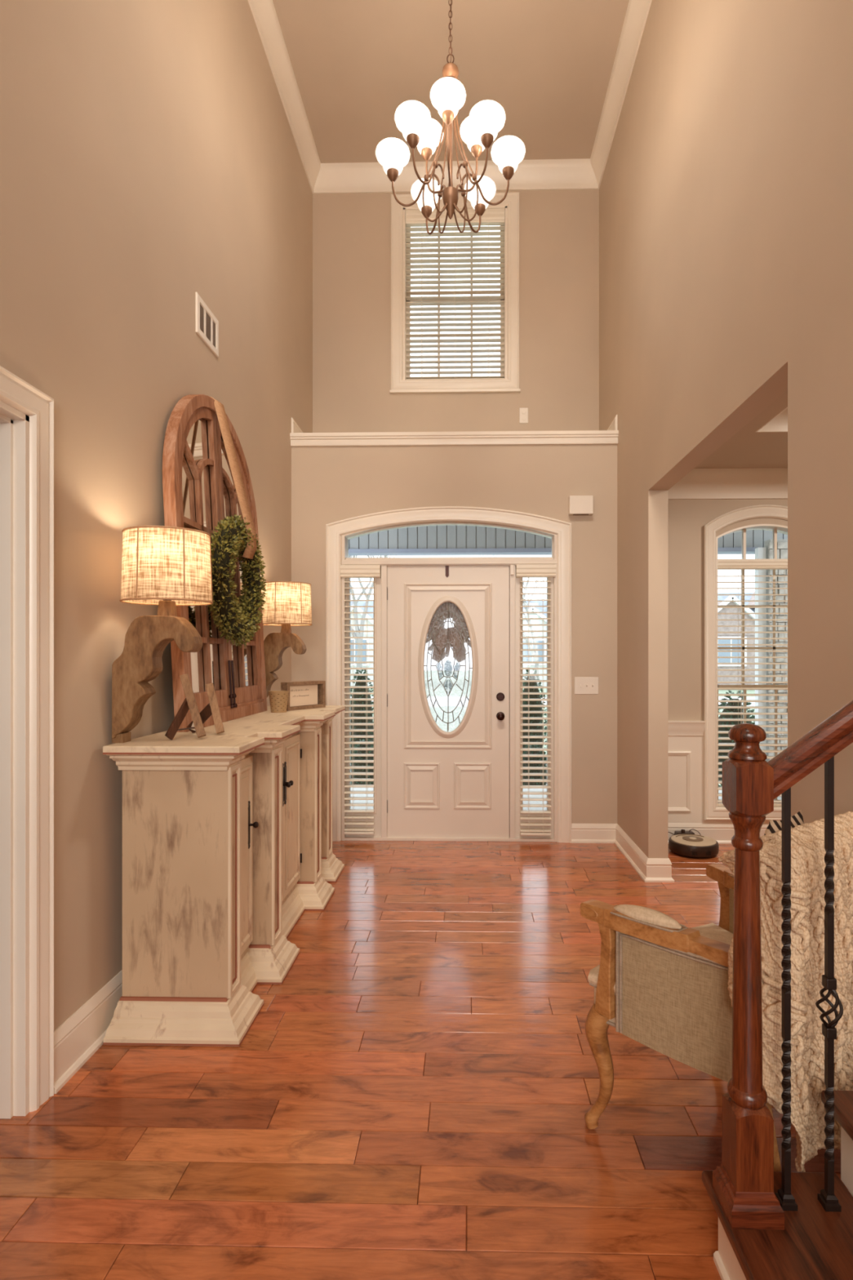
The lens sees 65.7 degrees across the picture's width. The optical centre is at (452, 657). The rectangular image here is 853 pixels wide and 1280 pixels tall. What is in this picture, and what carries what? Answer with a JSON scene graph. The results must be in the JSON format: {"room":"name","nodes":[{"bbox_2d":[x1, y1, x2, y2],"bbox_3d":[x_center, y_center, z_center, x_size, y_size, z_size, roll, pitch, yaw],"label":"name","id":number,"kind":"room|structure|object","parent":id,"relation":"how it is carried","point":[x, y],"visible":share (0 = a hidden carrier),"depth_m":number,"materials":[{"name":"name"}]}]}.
{"room":"entrance hall","nodes":[
{"label":"entrance hall","id":0,"kind":"room"},
{"bbox_2d":[0,0,312,1031],"bbox_3d":[-1.361,-1.402,1.284,0.130,5.550,8.905,0,0,1],"label":"wall","id":1,"kind":"structure","parent":0,"point":[150,160],"depth_m":2.50,"materials":[{"name":"paint"}]},
{"bbox_2d":[0,400,29,1119],"bbox_3d":[-1.359,0.323,1.538,0.142,2.101,0.915,0,0,1],"label":"door","id":2,"kind":"structure","parent":1,"relation":"attached to","point":[14,424],"depth_m":1.97,"materials":[{"name":"white wood"}]},
{"bbox_2d":[0,365,53,1111],"bbox_3d":[-1.277,0.281,1.535,0.028,2.185,1.082,0,0,1],"label":"trim","id":3,"kind":"structure","parent":1,"relation":"attached to","point":[15,392],"depth_m":2.02,"materials":[{"name":"white wood"}]},
{"bbox_2d":[53,969,122,1093],"bbox_3d":[-1.231,1.285,3.502,0.030,0.176,2.853,0,0,1],"label":"baseboard","id":4,"kind":"structure","parent":1,"relation":"attached to","point":[82,1034],"depth_m":2.25,"materials":[{"name":"white wood"}]},
{"bbox_2d":[195,292,218,357],"bbox_3d":[-1.245,-1.681,3.351,0.009,0.195,0.278,0,0,1],"label":"air vent","id":5,"kind":"object","parent":1,"relation":"in","point":[206,324],"visible":1,"depth_m":3.34,"materials":[{"name":"white plastic"}]},
{"bbox_2d":[248,0,652,193],"bbox_3d":[-0.080,-4.052,1.205,2.435,0.190,8.805,0,0,1],"label":"trim","id":6,"kind":"structure","parent":1,"relation":"attached to","point":[584,173],"depth_m":5.39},
{"bbox_2d":[0,840,848,1279],"bbox_3d":[0.871,1.433,0.915,6.900,0.120,8.270,0,0,1],"label":"floor","id":7,"kind":"structure","parent":0,"point":[411,1100],"depth_m":1.96,"materials":[{"name":"brown wood"}]},
{"bbox_2d":[102,705,345,1046],"bbox_3d":[-0.960,0.844,3.327,0.513,1.058,1.994,0,0,1],"label":"sideboard","id":8,"kind":"object","parent":7,"relation":"on","point":[227,836],"visible":1,"depth_m":2.42,"materials":[{"name":"beige wood"}]},
{"bbox_2d":[111,525,213,742],"bbox_3d":[-1.077,-0.073,2.453,0.354,0.777,0.298,0,0,1],"label":"table lamp","id":9,"kind":"object","parent":8,"relation":"on","point":[166,567],"visible":1,"depth_m":2.41,"materials":[{"name":"beige fabric"}]},
{"bbox_2d":[164,673,224,739],"bbox_3d":[-1.019,0.191,2.623,0.190,0.256,0.288,0,0,1],"label":"easel","id":10,"kind":"object","parent":8,"relation":"on","point":[189,703],"visible":1,"depth_m":2.57,"materials":[{"name":"brown wood"}]},
{"bbox_2d":[162,394,266,732],"bbox_3d":[-1.170,-0.487,3.340,0.145,1.604,1.115,0,0,1],"label":"arched mirror","id":11,"kind":"object","parent":8,"relation":"on","point":[199,491],"visible":0.67,"depth_m":3.20,"materials":[{"name":"brown wood"}]},
{"bbox_2d":[182,417,253,693],"bbox_3d":[-1.194,-0.487,3.340,0.086,1.544,1.055,0,0,1],"label":"mirror glass","id":12,"kind":"object","parent":11,"relation":"attached to","point":[209,494],"depth_m":3.26,"materials":[{"name":"brown"}]},
{"bbox_2d":[208,396,266,648],"bbox_3d":[-1.116,-0.673,3.281,0.249,1.255,0.662,0,0,1],"label":"boxwood wreath","id":13,"kind":"object","parent":11,"relation":"hanging from","point":[233,536],"visible":0.95,"depth_m":3.26,"materials":[{"name":"green plant"}]},
{"bbox_2d":[268,690,288,712],"bbox_3d":[-1.000,0.254,3.787,0.116,0.122,0.116,0,0,1],"label":"bucket","id":14,"kind":"object","parent":8,"relation":"on","point":[278,700],"visible":1,"depth_m":3.75,"materials":[{"name":"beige metal"}]},
{"bbox_2d":[261,581,312,697],"bbox_3d":[-1.051,-0.073,4.137,0.334,0.777,0.298,0,0,1],"label":"table lamp","id":15,"kind":"object","parent":8,"relation":"on","point":[287,604],"visible":0.88,"depth_m":4.06,"materials":[{"name":"beige fabric"}]},
{"bbox_2d":[280,680,325,711],"bbox_3d":[-0.910,0.231,4.030,0.055,0.168,0.330,0,0,31],"label":"framed sign","id":16,"kind":"object","parent":8,"relation":"on","point":[304,695],"visible":0.98,"depth_m":4.02,"materials":[{"name":"brown wood"}]},
{"bbox_2d":[668,828,701,835],"bbox_3d":[1.643,1.313,4.825,0.502,0.119,0.067,0,0,1],"label":"dock","id":17,"kind":"object","parent":7,"relation":"on","point":[682,831],"visible":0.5,"depth_m":4.81,"materials":[{"name":"black plastic"}]},
{"bbox_2d":[668,834,719,857],"bbox_3d":[1.692,1.323,4.639,0.332,0.100,0.332,0,0,1],"label":"robot vacuum","id":18,"kind":"object","parent":7,"relation":"on","point":[695,846],"visible":1,"depth_m":4.54,"materials":[{"name":"brown plastic"}]},
{"bbox_2d":[579,862,840,1171],"bbox_3d":[0.789,0.908,1.886,0.653,0.935,0.572,0,0,-35],"label":"armchair","id":19,"kind":"object","parent":7,"relation":"on","point":[661,982],"visible":0.54,"depth_m":1.76,"materials":[{"name":"beige fabric"}]},
{"bbox_2d":[587,923,733,992],"bbox_3d":[0.760,0.914,1.928,0.618,0.078,0.471,0,0,-35],"label":"chair armrest","id":20,"kind":"object","parent":19,"relation":"on","point":[606,977],"depth_m":1.85,"materials":[{"name":"fabric"}]},
{"bbox_2d":[764,809,804,835],"bbox_3d":[0.935,0.658,1.885,0.183,0.435,0.102,0,0,-35],"label":"throw cushion","id":21,"kind":"object","parent":19,"relation":"on","point":[774,826],"visible":0.03,"depth_m":1.84,"materials":[{"name":"fabric"}]},
{"bbox_2d":[717,811,852,1172],"bbox_3d":[0.890,0.819,1.669,0.477,0.816,0.211,0,0,-33],"label":"knitted throw","id":22,"kind":"object","parent":19,"relation":"on","point":[808,904],"visible":0.76,"depth_m":1.55,"materials":[{"name":"fabric"}]},
{"bbox_2d":[702,1089,852,1279],"bbox_3d":[1.268,0.900,0.890,1.414,0.945,1.238,0,0,1],"label":"staircase","id":23,"kind":"structure","parent":7,"relation":"on","point":[815,1243],"depth_m":1.36,"materials":[{"name":"brown wood"}]},
{"bbox_2d":[712,723,784,1230],"bbox_3d":[0.633,0.663,1.420,0.108,1.042,0.108,0,0,1],"label":"newel post","id":24,"kind":"object","parent":23,"relation":"on","point":[743,1184],"visible":1,"depth_m":1.39,"materials":[{"name":"brown wood"}]},
{"bbox_2d":[767,700,852,799],"bbox_3d":[1.352,-0.229,1.404,1.360,1.075,0.064,0,0,1],"label":"handrail","id":25,"kind":"object","parent":24,"relation":"attached to","point":[834,734],"visible":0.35,"depth_m":1.40,"materials":[{"name":"brown wood"}]},
{"bbox_2d":[775,787,797,1211],"bbox_3d":[0.722,0.725,1.428,0.033,0.918,0.033,0,0,1],"label":"baluster","id":26,"kind":"object","parent":23,"relation":"on","point":[787,1201],"visible":0.99,"depth_m":1.42,"materials":[{"name":"black metal"}]},
{"bbox_2d":[815,755,843,1212],"bbox_3d":[0.814,0.691,1.426,0.048,0.986,0.048,0,0,-20],"label":"baluster","id":27,"kind":"object","parent":23,"relation":"on","point":[827,1197],"visible":1,"depth_m":1.42,"materials":[{"name":"black metal"}]},
{"bbox_2d":[272,0,629,163],"bbox_3d":[1.051,-4.207,1.254,4.955,0.120,8.955,0,0,1],"label":"ceiling","id":28,"kind":"structure","parent":0,"point":[548,64],"depth_m":4.59,"materials":[{"name":"paint"}]},
{"bbox_2d":[375,0,525,235],"bbox_3d":[-0.012,-3.178,3.365,0.769,1.939,0.682,0,0,1],"label":"chandelier","id":29,"kind":"object","parent":28,"relation":"hanging from","point":[479,131],"visible":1,"depth_m":3.30,"materials":[{"name":"white glass"}]},
{"bbox_2d":[312,189,599,432],"bbox_3d":[0.021,-2.852,5.681,2.435,2.650,0.150,0,0,1],"label":"wall","id":30,"kind":"structure","parent":0,"point":[559,229],"depth_m":5.61,"materials":[{"name":"paint"}]},
{"bbox_2d":[291,414,617,432],"bbox_3d":[0.012,-1.730,5.266,2.435,0.145,0.680,0,0,1],"label":"ledge","id":31,"kind":"object","parent":30,"relation":"attached to","point":[295,428],"visible":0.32,"depth_m":4.98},
{"bbox_2d":[390,191,520,393],"bbox_3d":[0.020,-3.086,5.666,1.103,1.682,0.180,0,0,1],"label":"window","id":32,"kind":"structure","parent":30,"relation":"in","point":[510,384],"depth_m":5.59,"materials":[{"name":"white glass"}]},
{"bbox_2d":[405,208,504,379],"bbox_3d":[0.020,-3.081,5.638,0.844,1.454,0.060,0,0,1],"label":"window blind","id":33,"kind":"object","parent":32,"relation":"attached to","point":[415,219],"visible":0.94,"depth_m":5.64,"materials":[{"name":"white plastic"}]},
{"bbox_2d":[519,408,528,423],"bbox_3d":[0.601,-2.048,5.588,0.073,0.130,0.009,0,0,1],"label":"outlet plate","id":34,"kind":"object","parent":30,"relation":"attached to","point":[523,412],"visible":1,"depth_m":5.59,"materials":[{"name":"white plastic"}]},
{"bbox_2d":[291,444,787,840],"bbox_3d":[1.551,-0.127,4.966,5.525,3.000,0.150,0,0,1],"label":"wall","id":35,"kind":"structure","parent":0,"point":[330,484],"depth_m":4.91,"materials":[{"name":"paint"}]},
{"bbox_2d":[345,577,381,836],"bbox_3d":[-0.673,0.333,4.997,0.276,2.040,0.060,0,0,1],"label":"window","id":36,"kind":"structure","parent":35,"relation":"in","point":[377,584],"depth_m":4.97,"materials":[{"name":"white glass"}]},
{"bbox_2d":[340,564,381,835],"bbox_3d":[-0.690,0.317,4.944,0.296,2.009,0.064,0,0,1],"label":"window blind","id":37,"kind":"object","parent":36,"relation":"attached to","point":[346,571],"visible":1,"depth_m":4.92,"materials":[{"name":"white plastic"}]},
{"bbox_2d":[386,565,509,837],"bbox_3d":[-0.041,0.333,4.934,0.924,2.037,0.117,0,0,1],"label":"door","id":38,"kind":"structure","parent":35,"relation":"in","point":[455,783],"depth_m":4.94,"materials":[{"name":"white wood"}]},
{"bbox_2d":[445,565,448,577],"bbox_3d":[-0.043,-0.643,4.945,0.026,0.090,0.003,0,0,1],"label":"hanger","id":39,"kind":"object","parent":38,"relation":"attached to","point":[446,566],"visible":1,"depth_m":4.94,"materials":[{"name":"brown metal"}]},
{"bbox_2d":[426,602,471,662],"bbox_3d":[-0.028,-0.236,5.027,0.498,0.554,0.066,0,0,1],"label":"wreath","id":40,"kind":"object","parent":38,"relation":"attached to","point":[442,637],"visible":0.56,"depth_m":5.00,"materials":[{"name":"brown"}]},
{"bbox_2d":[325,506,571,843],"bbox_3d":[-0.034,0.125,4.914,1.827,2.495,0.026,0,0,1],"label":"trim","id":41,"kind":"structure","parent":35,"relation":"attached to","point":[334,531],"depth_m":4.91,"materials":[{"name":"white wood"}]},
{"bbox_2d":[342,521,557,841],"bbox_3d":[-0.026,0.165,4.999,1.611,2.420,0.160,0,0,1],"label":"door frame","id":42,"kind":"structure","parent":35,"relation":"attached to","point":[384,563],"depth_m":4.93,"materials":[{"name":"white wood"}]},
{"bbox_2d":[289,430,618,446],"bbox_3d":[0.011,-1.627,5.247,2.435,0.090,0.718,0,0,1],"label":"trim","id":43,"kind":"structure","parent":35,"relation":"attached to","point":[580,437],"depth_m":4.90,"materials":[{"name":"white wood"}]},
{"bbox_2d":[510,564,513,574],"bbox_3d":[0.441,-0.651,4.910,0.024,0.075,0.020,0,0,1],"label":"sensor","id":44,"kind":"object","parent":35,"relation":"attached to","point":[511,566],"visible":1,"depth_m":4.90,"materials":[{"name":"white plastic"}]},
{"bbox_2d":[515,565,553,837],"bbox_3d":[0.611,0.333,4.967,0.292,2.040,0.060,0,0,1],"label":"window","id":45,"kind":"structure","parent":35,"relation":"in","point":[518,590],"depth_m":4.95,"materials":[{"name":"white wood"}]},
{"bbox_2d":[515,564,555,835],"bbox_3d":[0.618,0.317,4.914,0.293,2.009,0.064,0,0,1],"label":"window blind","id":46,"kind":"object","parent":45,"relation":"attached to","point":[525,571],"visible":1,"depth_m":4.89,"materials":[{"name":"white plastic"}]},
{"bbox_2d":[568,495,593,515],"bbox_3d":[0.946,-1.121,4.877,0.173,0.136,0.055,0,0,1],"label":"door chime","id":47,"kind":"object","parent":35,"relation":"attached to","point":[578,504],"visible":1,"depth_m":4.85,"materials":[{"name":"white plastic"}]},
{"bbox_2d":[574,676,598,694],"bbox_3d":[0.993,0.210,4.895,0.178,0.129,0.018,0,0,1],"label":"switch plate","id":48,"kind":"object","parent":35,"relation":"attached to","point":[583,685],"visible":1,"depth_m":4.90,"materials":[{"name":"white plastic"}]},
{"bbox_2d":[668,751,691,812],"bbox_3d":[1.600,0.918,4.876,0.318,0.444,0.016,0,0,1],"label":"trim","id":49,"kind":"structure","parent":35,"relation":"attached to","point":[688,809],"depth_m":4.87,"materials":[{"name":"white wood"}]},
{"bbox_2d":[668,720,705,736],"bbox_3d":[1.598,0.525,4.870,0.514,0.115,0.040,0,0,1],"label":"trim","id":50,"kind":"structure","parent":35,"relation":"attached to","point":[676,728],"depth_m":4.86,"materials":[{"name":"white wood"}]},
{"bbox_2d":[668,822,768,844],"bbox_3d":[2.826,1.298,4.847,2.970,0.150,0.030,0,0,1],"label":"baseboard","id":51,"kind":"structure","parent":35,"relation":"attached to","point":[722,833],"depth_m":4.87,"materials":[{"name":"white wood"}]},
{"bbox_2d":[668,736,769,822],"bbox_3d":[2.826,0.898,4.859,2.970,0.650,0.006,0,0,1],"label":"wainscoting","id":52,"kind":"structure","parent":35,"relation":"attached to","point":[695,744],"depth_m":4.88,"materials":[{"name":"white wood"}]},
{"bbox_2d":[703,504,787,820],"bbox_3d":[2.308,0.039,4.931,0.903,2.318,0.185,0,0,1],"label":"window","id":53,"kind":"structure","parent":35,"relation":"in","point":[712,811],"depth_m":4.86,"materials":[{"name":"white wood"}]},
{"bbox_2d":[717,559,787,806],"bbox_3d":[2.307,0.188,4.905,0.690,1.830,0.062,0,0,1],"label":"window blind","id":54,"kind":"object","parent":53,"relation":"attached to","point":[722,564],"visible":0.5,"depth_m":4.89,"materials":[{"name":"white plastic"}]},
{"bbox_2d":[599,0,852,1083],"bbox_3d":[1.253,-1.402,3.635,0.120,5.550,4.085,0,0,1],"label":"wall","id":55,"kind":"structure","parent":0,"point":[726,189],"depth_m":2.87,"materials":[{"name":"paint"}]},
{"bbox_2d":[571,823,674,882],"bbox_3d":[1.187,1.304,4.489,0.332,0.138,0.990,0,0,-19],"label":"baseboard","id":56,"kind":"structure","parent":55,"relation":"attached to","point":[650,869],"depth_m":4.54,"materials":[{"name":"white wood"}]},
{"bbox_2d":[668,467,787,499],"bbox_3d":[2.790,-1.271,3.270,2.970,0.200,3.185,0,0,1],"label":"trim","id":57,"kind":"structure","parent":55,"relation":"attached to","point":[764,482],"depth_m":4.83,"materials":[{"name":"beige paint"}]},
{"bbox_2d":[694,391,787,468],"bbox_3d":[2.790,-1.524,3.270,2.970,0.306,3.185,0,0,1],"label":"ceiling","id":58,"kind":"structure","parent":0,"point":[748,448],"depth_m":4.33,"materials":[{"name":"paint"}]},
{"bbox_2d":[755,407,787,431],"bbox_3d":[2.748,-1.471,3.168,1.850,0.200,1.660,0,0,1],"label":"trim","id":59,"kind":"structure","parent":58,"relation":"attached to","point":[779,423],"depth_m":4.00,"materials":[{"name":"white paint"}]},
{"label":"outside","id":60,"kind":"structure","parent":0,"visible":0},
{"bbox_2d":[351,670,755,786],"bbox_3d":[1.104,2.033,48.662,120.000,0.480,82.650,0,0,1],"label":"lawn","id":61,"kind":"structure","parent":60,"point":[440,691],"depth_m":34.30,"materials":[{"name":"green plant"}]},
{"bbox_2d":[351,600,373,685],"bbox_3d":[-7.210,-1.017,43.725,9.800,5.620,9.700,0,0,1],"label":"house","id":62,"kind":"structure","parent":61,"relation":"on","point":[360,602],"depth_m":39.09,"materials":[{"name":"white"}]},
{"bbox_2d":[348,555,396,679],"bbox_3d":[-3.498,-1.788,23.296,3.470,7.175,4.076,0,0,-24],"label":"bare tree","id":63,"kind":"object","parent":61,"relation":"on","point":[367,597],"visible":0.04,"depth_m":22.17,"materials":[{"name":"grey plant"}]},
{"bbox_2d":[480,555,539,685],"bbox_3d":[1.623,-0.810,21.305,2.268,5.225,1.843,0,0,40],"label":"bare tree","id":64,"kind":"object","parent":61,"relation":"on","point":[534,652],"visible":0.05,"depth_m":21.02,"materials":[{"name":"grey plant"}]},
{"bbox_2d":[523,600,546,686],"bbox_3d":[6.232,-1.117,45.420,9.800,5.820,9.700,0,0,1],"label":"house","id":65,"kind":"structure","parent":61,"relation":"on","point":[531,602],"depth_m":40.84,"materials":[{"name":"white"}]},
{"bbox_2d":[717,591,755,684],"bbox_3d":[17.150,-1.410,41.672,10.800,6.405,10.700,0,0,1],"label":"house","id":66,"kind":"structure","parent":61,"relation":"on","point":[720,597],"depth_m":36.61,"materials":[{"name":"brick"}]},
{"bbox_2d":[718,689,755,786],"bbox_3d":[3.554,1.106,8.323,0.750,1.395,0.749,0,0,1],"label":"shrub","id":67,"kind":"object","parent":61,"relation":"on","point":[722,704],"visible":0.17,"depth_m":8.21,"materials":[{"name":"green plant"}]},
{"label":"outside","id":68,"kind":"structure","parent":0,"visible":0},
{"bbox_2d":[351,696,755,706],"bbox_3d":[0.613,2.028,26.993,120.000,0.490,6.000,0,0,1],"label":"road","id":69,"kind":"structure","parent":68,"point":[442,701],"depth_m":27.07,"materials":[{"name":"grey asphalt"}]},
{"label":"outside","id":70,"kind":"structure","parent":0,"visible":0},
{"bbox_3d":[-0.486,1.876,9.443,5.000,0.195,4.140,0,0,1],"label":"ground walk","id":71,"kind":"structure","parent":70,"visible":0},
{"bbox_2d":[351,669,373,784],"bbox_3d":[-1.258,0.972,9.029,0.534,1.647,0.526,0,0,1],"label":"shrub","id":72,"kind":"object","parent":71,"relation":"on","point":[358,677],"visible":0.32,"depth_m":8.91,"materials":[{"name":"green plant"}]},
{"bbox_2d":[351,739,373,784],"bbox_3d":[-1.069,1.398,8.027,0.543,0.819,0.544,0,0,1],"label":"shrub","id":73,"kind":"object","parent":71,"relation":"on","point":[357,745],"visible":0.26,"depth_m":7.90,"materials":[{"name":"green plant"}]},
{"bbox_2d":[523,669,546,754],"bbox_3d":[1.061,0.976,8.978,0.522,1.652,0.528,0,0,1],"label":"shrub","id":74,"kind":"object","parent":71,"relation":"on","point":[531,677],"visible":0.33,"depth_m":8.86,"materials":[{"name":"green plant"}]},
{"bbox_2d":[523,744,546,785],"bbox_3d":[0.974,1.419,7.981,0.509,0.765,0.515,0,0,34],"label":"shrub","id":75,"kind":"object","parent":71,"relation":"on","point":[525,758],"visible":0.27,"depth_m":7.87,"materials":[{"name":"green plant"}]},
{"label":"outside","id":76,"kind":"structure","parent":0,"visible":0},
{"bbox_2d":[346,521,787,559],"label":"transom window","id":77,"kind":"structure","parent":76,"point":[427,540],"depth_m":7.25,"materials":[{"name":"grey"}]},
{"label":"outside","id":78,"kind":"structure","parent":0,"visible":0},
{"bbox_2d":[351,787,782,809],"bbox_3d":[1.141,1.528,6.188,10.000,0.190,2.275,0,0,1],"label":"floor","id":79,"kind":"structure","parent":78,"point":[352,788],"depth_m":6.76,"materials":[{"name":"grey"}]},
{"bbox_2d":[755,547,765,753],"bbox_3d":[3.230,0.143,6.928,0.080,2.580,0.080,0,0,1],"label":"column","id":80,"kind":"structure","parent":79,"relation":"on","point":[760,553],"depth_m":6.89,"materials":[{"name":"white"}]},
{"bbox_2d":[764,538,787,761],"bbox_3d":[3.389,0.103,6.904,0.210,2.660,0.182,0,0,1],"label":"stone pier","id":81,"kind":"structure","parent":79,"relation":"on","point":[782,544],"depth_m":6.83,"materials":[{"name":"grey"}]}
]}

